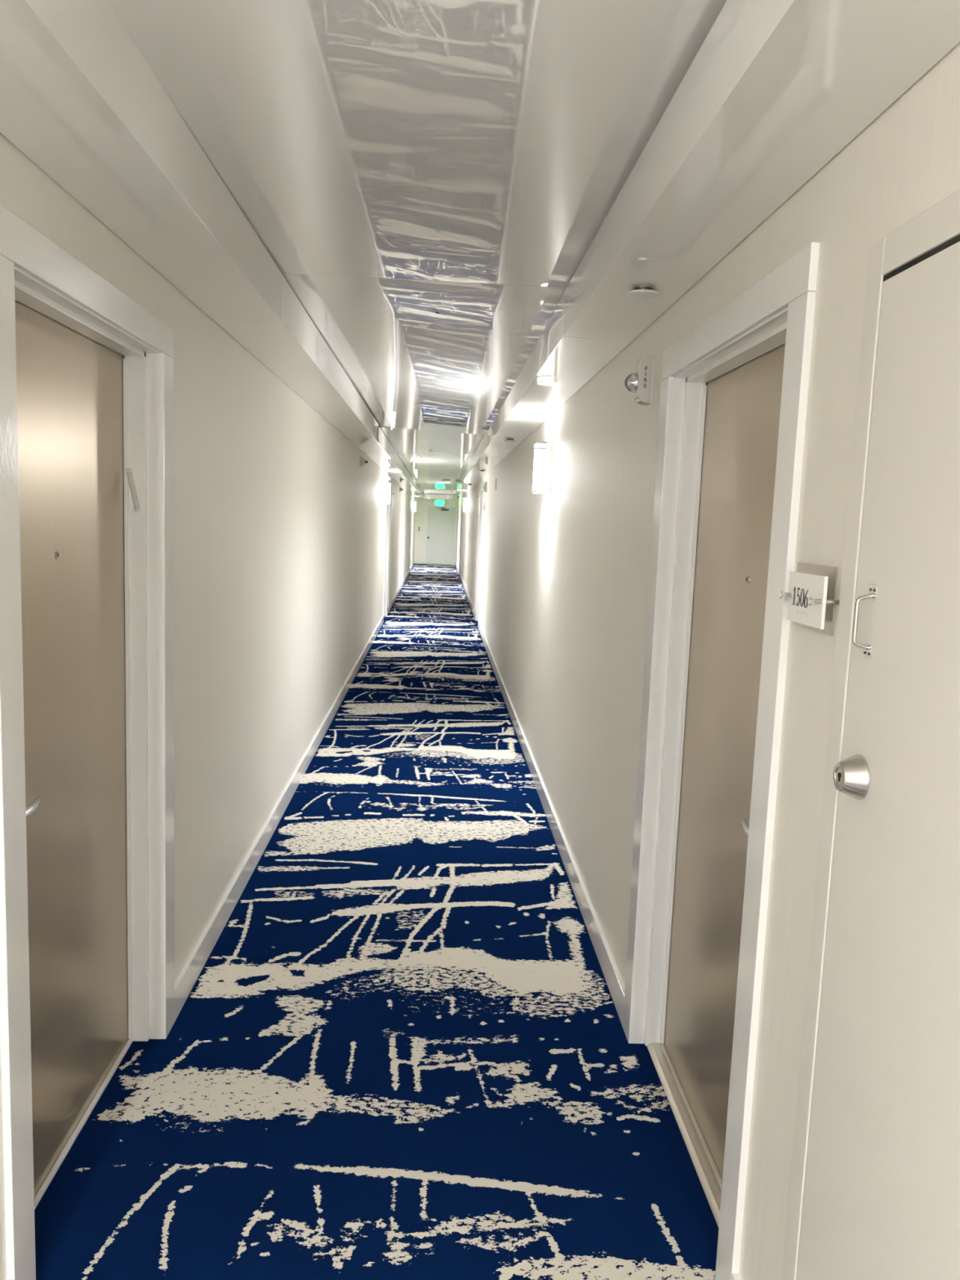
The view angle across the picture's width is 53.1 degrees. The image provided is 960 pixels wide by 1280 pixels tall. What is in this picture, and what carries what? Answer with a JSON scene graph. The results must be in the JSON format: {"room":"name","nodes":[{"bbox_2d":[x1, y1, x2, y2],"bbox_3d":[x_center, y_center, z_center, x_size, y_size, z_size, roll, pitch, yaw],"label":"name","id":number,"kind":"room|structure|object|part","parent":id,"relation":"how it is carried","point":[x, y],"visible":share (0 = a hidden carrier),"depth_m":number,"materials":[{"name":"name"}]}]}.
{"room":"hotel corridor","nodes":[
{"label":"hotel corridor","id":0,"kind":"room"},
{"bbox_2d":[0,133,415,1279],"bbox_3d":[-1.355,-1.147,11.146,0.140,2.640,44.500,2,7,-3],"label":"wall","id":1,"kind":"structure","parent":0,"point":[279,523],"depth_m":3.86,"materials":[{"name":"beige paint"}]},
{"bbox_2d":[14,299,128,1196],"bbox_3d":[-0.992,0.259,2.313,0.103,2.020,0.946,2,7,-3],"label":"door","id":2,"kind":"structure","parent":1,"relation":"in","point":[70,384],"depth_m":2.36,"materials":[{"name":"brown wood"}]},
{"bbox_3d":[-0.958,0.361,1.962,0.060,0.052,0.152,2,7,-3],"label":"lever handle","id":3,"kind":"part","parent":2,"relation":"part of","materials":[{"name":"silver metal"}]},
{"bbox_2d":[0,204,174,1279],"bbox_3d":[-0.945,0.224,2.311,0.106,2.110,1.142,2,7,-3],"label":"door frame","id":4,"kind":"structure","parent":1,"relation":"attached to","point":[36,273],"depth_m":2.38,"materials":[{"name":"grey paint"}]},
{"bbox_3d":[-0.879,0.333,1.800,0.016,2.026,0.097,2,7,-3],"label":"casing post","id":5,"kind":"part","parent":4,"relation":"part of","materials":[{"name":"grey paint"}]},
{"bbox_3d":[-0.925,0.201,2.836,0.016,2.026,0.097,2,7,-3],"label":"casing post","id":6,"kind":"part","parent":4,"relation":"part of","materials":[{"name":"grey paint"}]},
{"bbox_2d":[125,468,140,511],"bbox_3d":[-0.970,-0.419,2.686,0.041,0.120,0.016,2,7,-3],"label":"mezuzah","id":7,"kind":"object","parent":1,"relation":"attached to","point":[130,477],"visible":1,"depth_m":2.68,"materials":[{"name":"white plastic"}]},
{"bbox_2d":[5,560,414,1279],"bbox_3d":[-1.325,0.094,11.304,0.016,0.104,44.498,2,7,-3],"label":"baseboard","id":8,"kind":"structure","parent":1,"relation":"attached to","point":[192,969],"depth_m":4.22,"materials":[{"name":"grey paint"}]},
{"bbox_2d":[0,0,422,498],"bbox_3d":[-1.125,-2.147,11.028,0.236,0.155,44.493,2,7,-3],"label":"soffit","id":9,"kind":"structure","parent":1,"relation":"attached to","point":[78,98],"depth_m":1.96,"materials":[{"name":"white paint"}]},
{"bbox_3d":[-0.672,-0.826,0.629,0.236,0.155,5.307,2,7,-3],"label":"soffit panel","id":10,"kind":"part","parent":9,"relation":"part of","materials":[{"name":"white paint"}]},
{"bbox_3d":[-0.906,-1.509,6.006,0.236,0.155,5.532,2,7,-3],"label":"soffit panel","id":11,"kind":"part","parent":9,"relation":"part of","materials":[{"name":"white paint"}]},
{"bbox_3d":[-1.144,-2.201,11.450,0.236,0.155,5.445,2,7,-3],"label":"soffit panel","id":12,"kind":"part","parent":9,"relation":"part of","materials":[{"name":"white paint"}]},
{"bbox_3d":[-1.380,-2.890,16.877,0.236,0.155,5.495,2,7,-3],"label":"soffit panel","id":13,"kind":"part","parent":9,"relation":"part of","materials":[{"name":"white paint"}]},
{"bbox_3d":[-1.618,-3.582,22.328,0.236,0.155,5.495,2,7,-3],"label":"soffit panel","id":14,"kind":"part","parent":9,"relation":"part of","materials":[{"name":"white paint"}]},
{"bbox_3d":[-1.855,-4.274,27.779,0.236,0.155,5.495,2,7,-3],"label":"soffit panel","id":15,"kind":"part","parent":9,"relation":"part of","materials":[{"name":"white paint"}]},
{"bbox_2d":[360,456,368,466],"bbox_3d":[-1.152,-1.768,9.532,0.073,0.107,0.107,2,7,-3],"label":"sprinkler","id":16,"kind":"object","parent":1,"relation":"attached to","point":[362,461],"visible":1,"depth_m":9.50,"materials":[{"name":"silver metal"}]},
{"bbox_2d":[382,484,391,616],"bbox_3d":[-1.495,-1.378,14.920,0.106,2.110,1.144,2,7,-3],"label":"door frame","id":17,"kind":"structure","parent":1,"relation":"attached to","point":[387,505],"depth_m":15.37,"materials":[{"name":"grey paint"}]},
{"bbox_3d":[-1.429,-1.269,14.408,0.016,2.026,0.097,2,7,-3],"label":"casing post","id":18,"kind":"part","parent":17,"relation":"part of","materials":[{"name":"grey paint"}]},
{"bbox_3d":[-1.474,-1.401,15.446,0.016,2.026,0.097,2,7,-3],"label":"casing post","id":19,"kind":"part","parent":17,"relation":"part of","materials":[{"name":"grey paint"}]},
{"bbox_2d":[382,482,391,503],"bbox_3d":[-1.319,-2.075,13.583,0.105,0.296,0.156,2,7,-3],"label":"wall sconce","id":20,"kind":"object","parent":1,"relation":"attached to","point":[386,486],"visible":1,"depth_m":13.53,"materials":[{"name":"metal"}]},
{"bbox_2d":[384,472,391,482],"bbox_3d":[-1.340,-2.357,13.970,0.082,0.150,0.072,2,7,-3],"label":"fire alarm strobe","id":21,"kind":"object","parent":1,"relation":"attached to","point":[388,478],"visible":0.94,"depth_m":13.94,"materials":[{"name":"grey plastic"}]},
{"bbox_2d":[387,488,394,607],"bbox_3d":[-1.551,-1.524,16.362,0.090,2.038,1.054,2,7,-3],"label":"door frame","id":22,"kind":"structure","parent":1,"relation":"attached to","point":[392,491],"depth_m":15.87,"materials":[{"name":"white paint"}]},
{"bbox_3d":[-1.492,-1.460,15.867,0.016,2.038,0.052,2,7,-3],"label":"casing post","id":23,"kind":"part","parent":22,"relation":"part of","materials":[{"name":"white paint"}]},
{"bbox_3d":[-1.536,-1.586,16.860,0.016,2.038,0.052,2,7,-3],"label":"casing post","id":24,"kind":"part","parent":22,"relation":"part of","materials":[{"name":"white paint"}]},
{"bbox_2d":[388,493,394,611],"bbox_3d":[-1.531,-1.495,16.366,0.043,1.964,0.944,2,7,-3],"label":"door","id":25,"kind":"structure","parent":1,"relation":"in","point":[393,495],"depth_m":16.36,"materials":[{"name":"white paint"}]},
{"bbox_2d":[408,498,412,572],"bbox_3d":[-2.033,-2.945,27.259,0.106,2.110,1.144,2,7,-3],"label":"door frame","id":26,"kind":"structure","parent":1,"relation":"attached to","point":[411,500],"depth_m":27.65,"materials":[{"name":"grey paint"}]},
{"bbox_3d":[-1.967,-2.836,26.747,0.016,2.026,0.097,2,7,-3],"label":"casing post","id":27,"kind":"part","parent":26,"relation":"part of","materials":[{"name":"grey paint"}]},
{"bbox_3d":[-2.012,-2.968,27.785,0.016,2.026,0.097,2,7,-3],"label":"casing post","id":28,"kind":"part","parent":26,"relation":"part of","materials":[{"name":"grey paint"}]},
{"bbox_2d":[412,502,416,511],"bbox_3d":[-2.007,-4.079,29.361,0.105,0.296,0.156,2,7,-3],"label":"wall sconce","id":29,"kind":"object","parent":1,"relation":"attached to","point":[414,505],"visible":1,"depth_m":29.31,"materials":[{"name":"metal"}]},
{"bbox_2d":[34,563,718,1279],"bbox_3d":[-0.615,0.168,11.346,1.664,0.001,44.500,2,7,-3],"label":"floor","id":30,"kind":"structure","parent":0,"point":[402,1051],"depth_m":2.82,"materials":[{"name":"blue carpet"}]},
{"bbox_2d":[34,1038,133,1209],"bbox_3d":[-1.032,1.264,2.439,0.012,0.009,0.921,2,7,-3],"label":"threshold","id":31,"kind":"object","parent":30,"relation":"on","point":[56,1166],"visible":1,"depth_m":2.48,"materials":[{"name":"grey paint"}]},
{"bbox_2d":[646,1042,722,1227],"bbox_3d":[0.563,1.312,2.527,0.052,0.013,0.913,2,7,-3],"label":"threshold","id":32,"kind":"object","parent":30,"relation":"on","point":[710,1179],"visible":0.66,"depth_m":2.56,"materials":[{"name":"metal"}]},
{"bbox_2d":[105,0,726,494],"bbox_3d":[-0.525,-2.207,11.038,1.020,0.079,44.476,2,7,-3],"label":"ceiling","id":33,"kind":"structure","parent":0,"point":[398,163],"depth_m":2.12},
{"bbox_3d":[-0.072,-0.887,0.647,1.020,0.079,5.309,2,7,-3],"label":"panel","id":34,"kind":"part","parent":33,"relation":"part of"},
{"bbox_3d":[-0.306,-1.569,6.024,1.020,0.052,5.533,2,7,-3],"label":"panel","id":35,"kind":"part","parent":33,"relation":"part of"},
{"bbox_3d":[-0.543,-2.271,11.468,1.020,0.014,5.446,2,7,-3],"label":"panel","id":36,"kind":"part","parent":33,"relation":"part of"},
{"bbox_3d":[-0.780,-2.960,16.894,1.020,0.014,5.496,2,7,-3],"label":"panel","id":37,"kind":"part","parent":33,"relation":"part of","materials":[{"name":"white paint"}]},
{"bbox_3d":[-1.017,-3.653,22.345,1.020,0.014,5.496,2,7,-3],"label":"panel","id":38,"kind":"part","parent":33,"relation":"part of","materials":[{"name":"white paint"}]},
{"bbox_3d":[-1.255,-4.345,27.796,1.020,0.014,5.496,2,7,-3],"label":"panel","id":39,"kind":"part","parent":33,"relation":"part of","materials":[{"name":"white paint"}]},
{"bbox_2d":[422,493,450,499],"bbox_3d":[-1.476,-4.891,32.811,0.954,0.155,0.598,2,7,-3],"label":"soffit","id":40,"kind":"structure","parent":33,"relation":"attached to","point":[433,496],"depth_m":32.51,"materials":[{"name":"white paint"}]},
{"bbox_2d":[435,499,444,506],"bbox_3d":[-1.377,-4.699,32.861,0.336,0.230,0.051,2,7,-3],"label":"exit sign","id":41,"kind":"object","parent":40,"relation":"hanging from","point":[437,502],"visible":1,"depth_m":32.84,"materials":[{"name":"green plastic"}]},
{"bbox_3d":[-1.429,-4.854,31.800,1.020,0.014,2.576,2,7,-3],"label":"panel","id":42,"kind":"part","parent":33,"relation":"part of","materials":[{"name":"white paint"}]},
{"bbox_2d":[413,498,457,564],"bbox_3d":[-1.526,-3.930,33.306,1.730,2.640,0.140,2,7,-3],"label":"wall","id":43,"kind":"structure","parent":0,"point":[420,513],"depth_m":33.21,"materials":[{"name":"beige paint"}]},
{"bbox_2d":[426,506,455,564],"bbox_3d":[-1.351,-3.604,33.178,0.972,1.973,0.208,2,7,-3],"label":"door","id":44,"kind":"structure","parent":43,"relation":"in","point":[441,521],"depth_m":33.27,"materials":[{"name":"grey paint"}]},
{"bbox_2d":[424,504,457,564],"bbox_3d":[-1.360,-3.640,33.269,1.078,2.045,0.020,2,7,-3],"label":"door frame","id":45,"kind":"structure","parent":43,"relation":"attached to","point":[427,505],"depth_m":33.23,"materials":[{"name":"grey paint"}]},
{"bbox_3d":[-1.871,-3.628,33.248,0.055,1.989,0.020,2,7,-3],"label":"post","id":46,"kind":"part","parent":45,"relation":"part of","materials":[{"name":"grey paint"}]},
{"bbox_3d":[-0.844,-3.595,33.297,0.043,1.989,0.020,2,7,-3],"label":"post","id":47,"kind":"part","parent":45,"relation":"part of","materials":[{"name":"grey paint"}]},
{"bbox_2d":[455,42,959,1279],"bbox_3d":[0.232,-1.095,11.222,0.140,2.640,44.500,2,7,-3],"label":"wall","id":48,"kind":"structure","parent":0,"point":[565,575],"depth_m":2.58,"materials":[{"name":"beige paint"}]},
{"bbox_2d":[458,500,462,575],"bbox_3d":[-0.494,-2.845,26.935,0.106,2.110,1.144,2,7,-3],"label":"door frame","id":49,"kind":"structure","parent":48,"relation":"attached to","point":[461,500],"depth_m":27.31,"materials":[{"name":"grey paint"}]},
{"bbox_2d":[462,497,468,511],"bbox_3d":[-0.321,-3.035,21.546,0.105,0.296,0.156,2,7,-3],"label":"wall sconce","id":50,"kind":"object","parent":48,"relation":"attached to","point":[465,500],"visible":1,"depth_m":21.49,"materials":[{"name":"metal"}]},
{"bbox_3d":[-0.320,-3.035,21.546,0.098,0.286,0.136,2,7,-3],"label":"lamp shade","id":51,"kind":"part","parent":50,"relation":"part of","materials":[{"name":"white glass"}]},
{"bbox_2d":[472,497,478,615],"bbox_3d":[-0.057,-1.413,16.163,0.043,1.964,0.894,2,7,-3],"label":"door","id":52,"kind":"structure","parent":48,"relation":"in","point":[477,503],"depth_m":16.16,"materials":[{"name":"white paint"}]},
{"bbox_2d":[471,492,479,612],"bbox_3d":[-0.034,-1.441,16.161,0.090,2.038,1.004,2,7,-3],"label":"door frame","id":53,"kind":"structure","parent":48,"relation":"attached to","point":[478,493],"depth_m":15.69,"materials":[{"name":"white paint"}]},
{"bbox_3d":[-0.091,-1.502,16.631,0.016,2.038,0.052,2,7,-3],"label":"casing post","id":54,"kind":"part","parent":53,"relation":"part of","materials":[{"name":"white paint"}]},
{"bbox_3d":[-0.050,-1.382,15.687,0.016,2.038,0.052,2,7,-3],"label":"casing post","id":55,"kind":"part","parent":53,"relation":"part of","materials":[{"name":"white paint"}]},
{"bbox_2d":[475,484,484,627],"bbox_3d":[0.039,-1.291,14.695,0.106,2.110,1.144,2,7,-3],"label":"door frame","id":56,"kind":"structure","parent":48,"relation":"attached to","point":[482,491],"depth_m":15.11,"materials":[{"name":"grey paint"}]},
{"bbox_3d":[-0.030,-1.316,15.217,0.016,2.026,0.097,2,7,-3],"label":"casing post","id":57,"kind":"part","parent":56,"relation":"part of","materials":[{"name":"grey paint"}]},
{"bbox_3d":[0.015,-1.185,14.179,0.016,2.026,0.097,2,7,-3],"label":"casing post","id":58,"kind":"part","parent":56,"relation":"part of","materials":[{"name":"grey paint"}]},
{"bbox_2d":[480,481,487,492],"bbox_3d":[0.056,-2.113,13.254,0.082,0.150,0.072,2,7,-3],"label":"fire alarm strobe","id":59,"kind":"object","parent":48,"relation":"attached to","point":[484,487],"visible":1,"depth_m":13.22,"materials":[{"name":"grey plastic"}]},
{"bbox_2d":[482,502,485,511],"bbox_3d":[0.053,-1.899,13.635,0.039,0.131,0.131,2,7,-3],"label":"wall sconce","id":60,"kind":"object","parent":48,"relation":"attached to","point":[484,503],"visible":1,"depth_m":13.59,"materials":[{"name":"white plastic"}]},
{"bbox_2d":[532,441,553,493],"bbox_3d":[0.369,-1.026,5.728,0.105,0.296,0.156,2,7,-3],"label":"wall sconce","id":61,"kind":"object","parent":48,"relation":"attached to","point":[543,455],"visible":1,"depth_m":5.67,"materials":[{"name":"glass"}]},
{"bbox_2d":[455,562,742,1279],"bbox_3d":[0.106,0.140,11.372,0.016,0.104,44.498,2,7,-3],"label":"baseboard","id":62,"kind":"structure","parent":48,"relation":"attached to","point":[616,987],"depth_m":4.27,"materials":[{"name":"grey paint"}]},
{"bbox_2d":[624,355,654,406],"bbox_3d":[0.501,-0.825,3.052,0.082,0.150,0.072,2,7,-3],"label":"fire alarm strobe","id":63,"kind":"object","parent":48,"relation":"attached to","point":[640,383],"visible":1,"depth_m":3.02,"materials":[{"name":"grey plastic"}]},
{"bbox_3d":[0.499,-0.827,3.052,0.002,0.112,0.062,2,7,-3],"label":"plate","id":64,"kind":"part","parent":63,"relation":"part of","materials":[{"name":"white plastic"}]},
{"bbox_3d":[0.541,-0.824,3.054,0.003,0.150,0.072,2,7,-3],"label":"mounting plate","id":65,"kind":"part","parent":63,"relation":"part of","materials":[{"name":"white plastic"}]},
{"bbox_2d":[450,0,959,500],"bbox_3d":[0.073,-2.108,11.085,0.246,0.155,44.493,2,7,-3],"label":"soffit","id":66,"kind":"structure","parent":48,"relation":"attached to","point":[775,90],"depth_m":1.68,"materials":[{"name":"white paint"}]},
{"bbox_3d":[-0.656,-4.236,27.836,0.246,0.155,5.495,2,7,-3],"label":"soffit panel","id":67,"kind":"part","parent":66,"relation":"part of","materials":[{"name":"white paint"}]},
{"bbox_3d":[-0.419,-3.543,22.385,0.246,0.155,5.495,2,7,-3],"label":"soffit panel","id":68,"kind":"part","parent":66,"relation":"part of","materials":[{"name":"white paint"}]},
{"bbox_3d":[-0.181,-2.851,16.934,0.246,0.155,5.495,2,7,-3],"label":"soffit panel","id":69,"kind":"part","parent":66,"relation":"part of","materials":[{"name":"white paint"}]},
{"bbox_3d":[0.055,-2.162,11.508,0.246,0.155,5.445,2,7,-3],"label":"soffit panel","id":70,"kind":"part","parent":66,"relation":"part of","materials":[{"name":"white paint"}]},
{"bbox_2d":[504,439,515,441],"bbox_3d":[0.238,-1.575,7.580,0.087,0.018,0.087,2,7,-3],"label":"sprinkler cover","id":71,"kind":"object","parent":66,"relation":"attached to","point":[507,440],"visible":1,"depth_m":7.55,"materials":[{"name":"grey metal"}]},
{"bbox_3d":[0.292,-1.470,6.063,0.246,0.155,5.532,2,7,-3],"label":"soffit panel","id":72,"kind":"part","parent":66,"relation":"part of","materials":[{"name":"white paint"}]},
{"bbox_2d":[626,287,659,298],"bbox_3d":[0.444,-0.945,2.612,0.087,0.018,0.087,2,7,-3],"label":"sprinkler cover","id":73,"kind":"object","parent":66,"relation":"attached to","point":[637,292],"visible":1,"depth_m":2.59,"materials":[{"name":"grey metal"}]},
{"bbox_2d":[633,287,653,289],"bbox_3d":[0.444,-0.948,2.612,0.052,0.011,0.052,2,7,-3],"label":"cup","id":74,"kind":"object","parent":73,"relation":"on","point":[637,288],"depth_m":2.59,"materials":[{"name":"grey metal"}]},
{"bbox_3d":[0.527,-0.787,0.686,0.246,0.155,5.307,2,7,-3],"label":"soffit panel","id":75,"kind":"part","parent":66,"relation":"part of","materials":[{"name":"white paint"}]},
{"bbox_2d":[622,242,819,1279],"bbox_3d":[0.575,0.272,2.395,0.106,2.110,1.134,2,7,-3],"label":"door frame","id":76,"kind":"structure","parent":48,"relation":"attached to","point":[778,310],"depth_m":2.39,"materials":[{"name":"grey paint"}]},
{"bbox_3d":[0.506,0.246,2.912,0.016,2.026,0.097,2,7,-3],"label":"casing post","id":77,"kind":"part","parent":76,"relation":"part of","materials":[{"name":"grey paint"}]},
{"bbox_3d":[0.551,0.377,1.885,0.016,2.026,0.097,2,7,-3],"label":"casing post","id":78,"kind":"part","parent":76,"relation":"part of","materials":[{"name":"grey paint"}]},
{"bbox_2d":[663,343,785,1179],"bbox_3d":[0.619,0.310,2.402,0.103,2.020,0.938,2,7,-3],"label":"door","id":79,"kind":"structure","parent":48,"relation":"in","point":[743,406],"depth_m":2.49,"materials":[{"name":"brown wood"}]},
{"bbox_3d":[0.611,0.426,2.055,0.060,0.052,0.152,2,7,-3],"label":"lever handle","id":80,"kind":"part","parent":79,"relation":"part of","materials":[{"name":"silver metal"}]},
{"bbox_2d":[778,562,839,635],"bbox_3d":[0.555,-0.072,1.649,0.059,0.114,0.218,2,7,-3],"label":"room sign","id":81,"kind":"object","parent":48,"relation":"attached to","point":[812,602],"visible":0.99,"depth_m":1.60,"materials":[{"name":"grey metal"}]},
{"bbox_3d":[0.549,-0.069,1.615,0.006,0.086,0.152,2,7,-3],"label":"plate","id":82,"kind":"part","parent":81,"relation":"part of","materials":[{"name":"white plastic"}]},
{"bbox_2d":[782,189,959,1279],"bbox_3d":[0.623,0.472,1.098,0.090,2.038,1.008,2,7,-3],"label":"door frame","id":83,"kind":"structure","parent":48,"relation":"attached to","point":[937,228],"depth_m":1.51,"materials":[{"name":"white paint"}]},
{"bbox_3d":[0.565,0.411,1.570,0.016,2.038,0.052,2,7,-3],"label":"casing post","id":84,"kind":"part","parent":83,"relation":"part of","materials":[{"name":"white paint"}]},
{"bbox_2d":[796,241,959,1279],"bbox_3d":[0.584,0.500,1.100,0.076,1.964,0.898,2,7,-3],"label":"door","id":85,"kind":"structure","parent":48,"relation":"in","point":[882,1196],"depth_m":1.32,"materials":[{"name":"white paint"}]},
{"bbox_3d":[0.567,-0.027,1.422,0.027,0.086,0.006,2,7,0],"label":"pull handle","id":86,"kind":"part","parent":85,"relation":"part of","materials":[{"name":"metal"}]},
{"bbox_3d":[0.577,0.017,1.428,0.003,0.020,0.023,2,7,-3],"label":"mounting plate","id":87,"kind":"part","parent":85,"relation":"part of","materials":[{"name":"silver metal"}]},
{"bbox_3d":[0.580,-0.071,1.417,0.003,0.020,0.023,2,7,-3],"label":"mounting plate","id":88,"kind":"part","parent":85,"relation":"part of","materials":[{"name":"silver metal"}]}
]}

